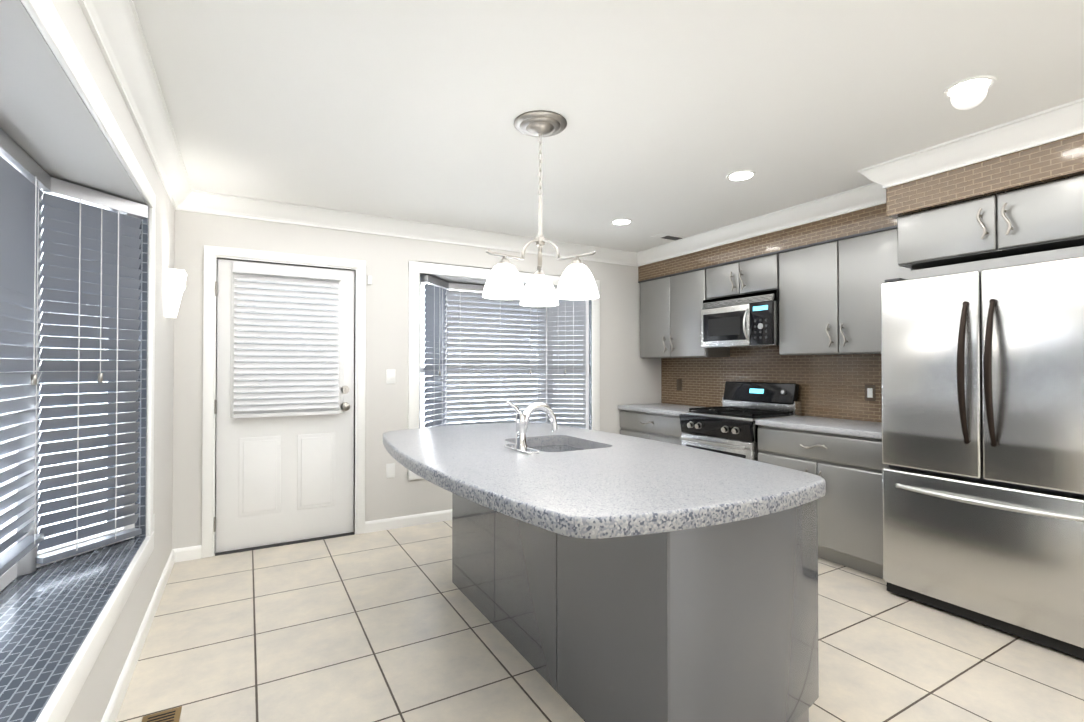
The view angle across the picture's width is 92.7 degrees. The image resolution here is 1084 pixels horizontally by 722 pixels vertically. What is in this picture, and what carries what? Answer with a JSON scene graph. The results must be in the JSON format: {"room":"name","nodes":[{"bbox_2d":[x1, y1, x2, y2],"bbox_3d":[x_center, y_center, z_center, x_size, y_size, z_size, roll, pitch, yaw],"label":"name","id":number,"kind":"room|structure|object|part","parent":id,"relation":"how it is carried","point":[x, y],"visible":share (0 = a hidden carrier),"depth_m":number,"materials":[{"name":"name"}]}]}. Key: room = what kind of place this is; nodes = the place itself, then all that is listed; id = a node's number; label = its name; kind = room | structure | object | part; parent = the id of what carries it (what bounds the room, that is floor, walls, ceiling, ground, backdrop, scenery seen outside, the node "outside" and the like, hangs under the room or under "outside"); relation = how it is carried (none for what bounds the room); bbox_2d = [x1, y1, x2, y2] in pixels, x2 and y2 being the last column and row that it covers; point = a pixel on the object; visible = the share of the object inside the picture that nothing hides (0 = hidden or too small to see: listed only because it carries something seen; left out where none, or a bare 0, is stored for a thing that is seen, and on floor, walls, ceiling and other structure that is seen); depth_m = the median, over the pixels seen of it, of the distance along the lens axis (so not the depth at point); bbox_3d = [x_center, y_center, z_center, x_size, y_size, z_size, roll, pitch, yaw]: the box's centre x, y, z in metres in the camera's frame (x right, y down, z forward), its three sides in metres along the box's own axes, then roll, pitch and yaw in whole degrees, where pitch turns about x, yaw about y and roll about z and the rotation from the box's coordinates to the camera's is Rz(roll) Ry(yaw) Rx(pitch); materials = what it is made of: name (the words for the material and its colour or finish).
{"room":"kitchen","nodes":[
{"label":"kitchen","id":0,"kind":"room"},
{"bbox_2d":[51,0,174,721],"bbox_3d":[-0.518,0.063,-0.116,0.150,2.490,8.470,0,-1,-30],"label":"wall","id":1,"kind":"structure","parent":0,"point":[91,702],"depth_m":2.56,"materials":[{"name":"white paint"}]},
{"bbox_2d":[0,0,148,721],"bbox_3d":[-1.565,0.019,1.389,0.480,1.790,2.620,0,-1,-30],"label":"bay window","id":2,"kind":"structure","parent":1,"relation":"in","point":[50,612],"depth_m":1.79,"materials":[{"name":"tile"}]},
{"bbox_3d":[-1.573,0.039,1.384,0.297,1.510,2.397,0,-1,-30],"label":"glass","id":3,"kind":"part","parent":2,"relation":"part of","materials":[{"name":"white"}]},
{"bbox_2d":[0,128,147,575],"bbox_3d":[-1.501,0.027,1.425,0.347,1.585,2.366,0,-1,-30],"label":"window blinds","id":4,"kind":"object","parent":2,"relation":"attached to","point":[90,250],"visible":0.94,"depth_m":2.20,"materials":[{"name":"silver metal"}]},
{"bbox_2d":[21,0,155,721],"bbox_3d":[-1.347,0.041,1.513,0.022,1.810,2.600,0,-1,-30],"label":"window frame","id":5,"kind":"structure","parent":1,"relation":"attached to","point":[47,20],"depth_m":1.71,"materials":[{"name":"white wood"}]},
{"bbox_2d":[78,0,193,211],"bbox_3d":[-0.407,-1.120,-0.039,0.105,0.122,8.170,0,-1,-30],"label":"crown molding","id":6,"kind":"structure","parent":1,"relation":"attached to","point":[118,30],"depth_m":2.04,"materials":[{"name":"white wood"}]},
{"bbox_2d":[101,549,176,721],"bbox_3d":[-0.447,1.264,-0.088,0.015,0.088,8.170,0,-1,-30],"label":"baseboard","id":7,"kind":"structure","parent":1,"relation":"attached to","point":[128,669],"depth_m":2.29,"materials":[{"name":"white wood"}]},
{"bbox_2d":[164,268,186,317],"bbox_3d":[-2.220,-0.404,3.132,0.098,0.275,0.210,0,-1,-30],"label":"light","id":8,"kind":"object","parent":1,"relation":"attached to","point":[174,281],"visible":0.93,"depth_m":3.06,"materials":[{"name":"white glass"}]},
{"bbox_2d":[172,210,660,548],"bbox_3d":[-0.557,0.115,4.649,4.500,2.490,0.150,0,-1,-30],"label":"wall","id":9,"kind":"structure","parent":0,"point":[629,375],"depth_m":4.14,"materials":[{"name":"white paint"}]},
{"bbox_2d":[201,245,365,557],"bbox_3d":[-1.887,0.279,3.856,1.075,2.145,0.128,0,-1,-30],"label":"door frame","id":10,"kind":"structure","parent":9,"relation":"attached to","point":[212,254],"depth_m":3.64,"materials":[{"name":"white wood"}]},
{"bbox_2d":[214,259,354,555],"bbox_3d":[-1.880,0.318,3.830,0.929,2.066,0.160,0,-1,-30],"label":"entry door","id":11,"kind":"structure","parent":9,"relation":"in","point":[284,407],"depth_m":3.79,"materials":[{"name":"white wood"}]},
{"bbox_2d":[233,261,340,417],"bbox_3d":[-1.863,-0.146,3.799,0.711,1.095,0.080,0,-1,-30],"label":"blind","id":12,"kind":"object","parent":11,"relation":"attached to","point":[287,318],"depth_m":3.78,"materials":[{"name":"white plastic"}]},
{"bbox_2d":[368,276,371,284],"bbox_3d":[-1.366,-0.641,4.098,0.030,0.070,0.020,0,-1,-30],"label":"switch plate","id":13,"kind":"object","parent":9,"relation":"attached to","point":[369,277],"depth_m":4.09,"materials":[{"name":"white plastic"}]},
{"bbox_2d":[386,369,394,383],"bbox_3d":[-1.222,0.125,4.180,0.072,0.116,0.007,0,-1,-30],"label":"switch plate","id":14,"kind":"object","parent":9,"relation":"attached to","point":[390,379],"depth_m":4.18,"materials":[{"name":"white plastic"}]},
{"bbox_2d":[386,463,394,477],"bbox_3d":[-1.222,0.885,4.173,0.070,0.116,0.005,0,-1,-30],"label":"outlet","id":15,"kind":"object","parent":9,"relation":"attached to","point":[390,468],"depth_m":4.17,"materials":[{"name":"white plastic"}]},
{"bbox_2d":[365,509,451,532],"bbox_3d":[-0.298,1.317,4.690,2.555,0.088,0.015,0,-1,-30],"label":"baseboard","id":16,"kind":"structure","parent":9,"relation":"attached to","point":[445,515],"depth_m":4.22,"materials":[{"name":"white wood"}]},
{"bbox_2d":[194,190,641,266],"bbox_3d":[-0.651,-1.071,4.463,3.900,0.122,0.105,0,-1,-30],"label":"crown molding","id":17,"kind":"structure","parent":9,"relation":"attached to","point":[204,202],"depth_m":4.11,"materials":[{"name":"white wood"}]},
{"bbox_2d":[408,261,599,479],"bbox_3d":[-0.258,0.081,4.721,1.930,1.800,0.022,0,-1,-30],"label":"window frame","id":18,"kind":"structure","parent":9,"relation":"attached to","point":[415,268],"depth_m":4.31,"materials":[{"name":"white wood"}]},
{"bbox_2d":[419,261,591,429],"bbox_3d":[-0.383,0.064,4.939,1.950,1.780,0.480,0,-1,-30],"label":"bay window","id":19,"kind":"structure","parent":9,"relation":"in","point":[479,281],"depth_m":5.09,"materials":[{"name":"wood"}]},
{"bbox_2d":[421,275,585,427],"bbox_3d":[-0.346,0.070,4.875,1.696,1.575,0.347,0,-1,-30],"label":"window blinds","id":20,"kind":"object","parent":19,"relation":"attached to","point":[520,353],"visible":0.65,"depth_m":4.99,"materials":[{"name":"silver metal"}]},
{"bbox_2d":[115,520,1083,721],"bbox_3d":[0.925,1.347,1.124,5.400,0.050,9.220,0,-1,-30],"label":"floor","id":21,"kind":"structure","parent":0,"point":[393,625],"depth_m":2.36,"materials":[{"name":"tile"}]},
{"bbox_2d":[142,706,181,721],"bbox_3d":[-1.353,1.326,1.812,0.120,0.006,0.330,0,-1,-30],"label":"floor vent","id":22,"kind":"object","parent":21,"relation":"in","point":[171,715],"visible":1,"depth_m":1.93,"materials":[{"name":"gold metal"}]},
{"bbox_2d":[452,501,818,721],"bbox_3d":[0.245,0.908,2.503,0.742,0.857,1.900,0,-1,-30],"label":"kitchen island","id":23,"kind":"object","parent":21,"relation":"on","point":[599,576],"depth_m":1.72,"materials":[{"name":"grey wood"}]},
{"bbox_2d":[383,421,825,564],"bbox_3d":[0.017,0.451,2.517,1.300,0.057,2.308,0,-1,-30],"label":"island countertop","id":24,"kind":"structure","parent":23,"relation":"on","point":[565,493],"depth_m":1.88,"materials":[{"name":"grey stone"}]},
{"bbox_2d":[504,401,556,454],"bbox_3d":[-0.047,0.304,2.469,0.277,0.237,0.256,0,-1,-30],"label":"faucet","id":25,"kind":"object","parent":24,"relation":"on","point":[521,419],"depth_m":2.42,"materials":[{"name":"silver metal"}]},
{"bbox_2d":[620,411,684,444],"bbox_3d":[1.276,0.929,5.066,0.586,0.872,0.917,0,-1,-30],"label":"base cabinet","id":26,"kind":"object","parent":21,"relation":"on","point":[663,428],"depth_m":4.89,"materials":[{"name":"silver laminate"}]},
{"bbox_2d":[618,403,710,414],"bbox_3d":[1.265,0.472,5.065,0.602,0.041,0.918,0,-1,-30],"label":"countertop","id":27,"kind":"structure","parent":26,"relation":"on","point":[656,408],"depth_m":5.00,"materials":[{"name":"grey stone"}]},
{"bbox_2d":[679,381,801,460],"bbox_3d":[1.628,0.769,4.316,0.666,1.175,0.724,0,-1,-30],"label":"range","id":28,"kind":"object","parent":21,"relation":"on","point":[729,427],"visible":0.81,"depth_m":4.22,"materials":[{"name":"silver metal"}]},
{"bbox_2d":[758,427,888,578],"bbox_3d":[2.101,0.913,3.618,0.586,0.872,0.939,0,-1,-30],"label":"base cabinet","id":29,"kind":"object","parent":21,"relation":"on","point":[842,458],"depth_m":3.33,"materials":[{"name":"silver metal"}]},
{"bbox_2d":[755,416,881,438],"bbox_3d":[2.090,0.456,3.617,0.602,0.041,0.939,0,-1,-30],"label":"countertop","id":30,"kind":"structure","parent":29,"relation":"on","point":[864,429],"depth_m":3.53,"materials":[{"name":"grey stone"}]},
{"bbox_2d":[881,246,1083,658],"bbox_3d":[2.462,0.405,2.735,0.785,1.868,0.940,0,-1,-30],"label":"refrigerator","id":31,"kind":"object","parent":21,"relation":"on","point":[982,381],"visible":1,"depth_m":2.55,"materials":[{"name":"grey metal"}]},
{"bbox_2d":[133,0,1083,251],"bbox_3d":[1.437,-1.210,1.012,4.650,0.080,8.470,0,-1,-30],"label":"ceiling","id":32,"kind":"structure","parent":0,"point":[673,113],"depth_m":2.27,"materials":[{"name":"white paint"}]},
{"bbox_2d":[482,110,598,306],"bbox_3d":[-0.050,-0.725,2.483,0.502,0.857,0.542,0,-1,-30],"label":"pendant light","id":33,"kind":"object","parent":32,"relation":"hanging from","point":[505,282],"visible":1,"depth_m":2.44,"materials":[{"name":"white glass"}]},
{"bbox_2d":[611,219,632,224],"bbox_3d":[0.648,-1.131,4.205,0.173,0.008,0.173,0,-1,-30],"label":"recessed light","id":34,"kind":"object","parent":32,"relation":"in","point":[617,221],"depth_m":4.19,"materials":[{"name":"white"}]},
{"bbox_2d":[651,233,685,240],"bbox_3d":[1.149,-1.125,4.698,0.300,0.008,0.140,0,-1,-30],"label":"ceiling vent","id":35,"kind":"object","parent":32,"relation":"in","point":[667,237],"visible":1,"depth_m":4.69,"materials":[{"name":"white metal"}]},
{"bbox_2d":[726,170,755,180],"bbox_3d":[1.227,-1.142,3.188,0.173,0.008,0.173,0,-1,-30],"label":"recessed light","id":36,"kind":"object","parent":32,"relation":"in","point":[741,175],"depth_m":3.17,"materials":[{"name":"white"}]},
{"bbox_2d":[638,133,1083,282],"bbox_3d":[3.053,-1.013,1.931,0.629,0.294,8.170,0,-1,-30],"label":"soffit","id":37,"kind":"structure","parent":32,"relation":"attached to","point":[1050,162],"depth_m":2.95,"materials":[{"name":"brown brick"}]},
{"bbox_2d":[634,189,885,265],"bbox_3d":[1.641,-1.073,4.258,0.120,0.122,2.470,0,-1,-30],"label":"crown molding","id":38,"kind":"structure","parent":37,"relation":"attached to","point":[844,202],"depth_m":4.05,"materials":[{"name":"white wood"}]},
{"bbox_2d":[942,75,995,98],"bbox_3d":[1.801,-1.153,2.180,0.173,0.008,0.173,0,-1,-30],"label":"recessed light","id":39,"kind":"object","parent":32,"relation":"in","point":[970,86],"depth_m":2.17,"materials":[{"name":"white"}]},
{"bbox_2d":[854,98,1083,195],"bbox_3d":[3.351,-1.113,0.667,0.105,0.122,5.675,0,-1,-30],"label":"crown molding","id":40,"kind":"structure","parent":32,"relation":"attached to","point":[1066,120],"depth_m":2.63,"materials":[{"name":"white wood"}]},
{"bbox_3d":[3.429,0.087,2.047,0.150,2.490,8.320,0,-1,-30],"label":"wall","id":41,"kind":"structure","parent":0,"visible":0},
{"bbox_2d":[640,269,729,357],"bbox_3d":[1.393,-0.433,5.139,0.326,0.798,0.901,0,-1,-30],"label":"upper cabinet","id":42,"kind":"object","parent":41,"relation":"attached to","point":[670,307],"depth_m":5.01,"materials":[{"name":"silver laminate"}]},
{"bbox_2d":[704,254,779,299],"bbox_3d":[1.798,-0.699,4.430,0.326,0.283,0.730,0,-1,-30],"label":"upper cabinet","id":43,"kind":"object","parent":41,"relation":"attached to","point":[755,275],"depth_m":4.32,"materials":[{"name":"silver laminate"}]},
{"bbox_2d":[701,290,778,347],"bbox_3d":[1.744,-0.335,4.394,0.450,0.425,0.722,0,-1,-30],"label":"microwave","id":44,"kind":"object","parent":43,"relation":"attached to","point":[750,320],"visible":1,"depth_m":4.25,"materials":[{"name":"silver metal"}]},
{"bbox_3d":[1.646,-0.297,4.173,0.062,0.256,0.022,0,-1,-30],"label":"handle","id":45,"kind":"part","parent":44,"relation":"part of","materials":[{"name":"silver metal"}]},
{"bbox_2d":[661,347,881,422],"bbox_3d":[1.946,-0.366,4.496,0.007,1.850,2.605,0,-1,-30],"label":"backsplash","id":46,"kind":"structure","parent":41,"relation":"attached to","point":[831,386],"depth_m":4.25,"materials":[{"name":"brown tile"}]},
{"bbox_2d":[677,379,681,390],"bbox_3d":[1.430,0.249,5.383,0.004,0.116,0.072,0,-1,-30],"label":"outlet","id":47,"kind":"object","parent":46,"relation":"attached to","point":[679,381],"depth_m":5.38,"materials":[{"name":"brown"}]},
{"bbox_2d":[865,385,874,400],"bbox_3d":[2.370,0.230,3.732,0.005,0.116,0.072,0,-1,-30],"label":"outlet","id":48,"kind":"object","parent":46,"relation":"attached to","point":[869,392],"depth_m":3.73,"materials":[{"name":"brown"}]},
{"bbox_2d":[776,229,910,354],"bbox_3d":[2.213,-0.449,3.698,0.326,0.798,0.939,0,-1,-30],"label":"upper cabinet","id":49,"kind":"object","parent":41,"relation":"attached to","point":[829,298],"depth_m":3.64,"materials":[{"name":"grey wood"}]},
{"bbox_2d":[892,174,1083,269],"bbox_3d":[2.581,-0.712,2.793,0.586,0.293,0.940,0,-1,-30],"label":"upper cabinet","id":50,"kind":"object","parent":41,"relation":"attached to","point":[1048,216],"depth_m":2.66,"materials":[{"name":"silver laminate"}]},
{"label":"outside","id":51,"kind":"structure","parent":0,"visible":0},
{"bbox_2d":[38,197,582,544],"bbox_3d":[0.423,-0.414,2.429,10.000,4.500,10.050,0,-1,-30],"label":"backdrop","id":52,"kind":"structure","parent":51,"point":[422,355],"depth_m":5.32,"materials":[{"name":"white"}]}
]}

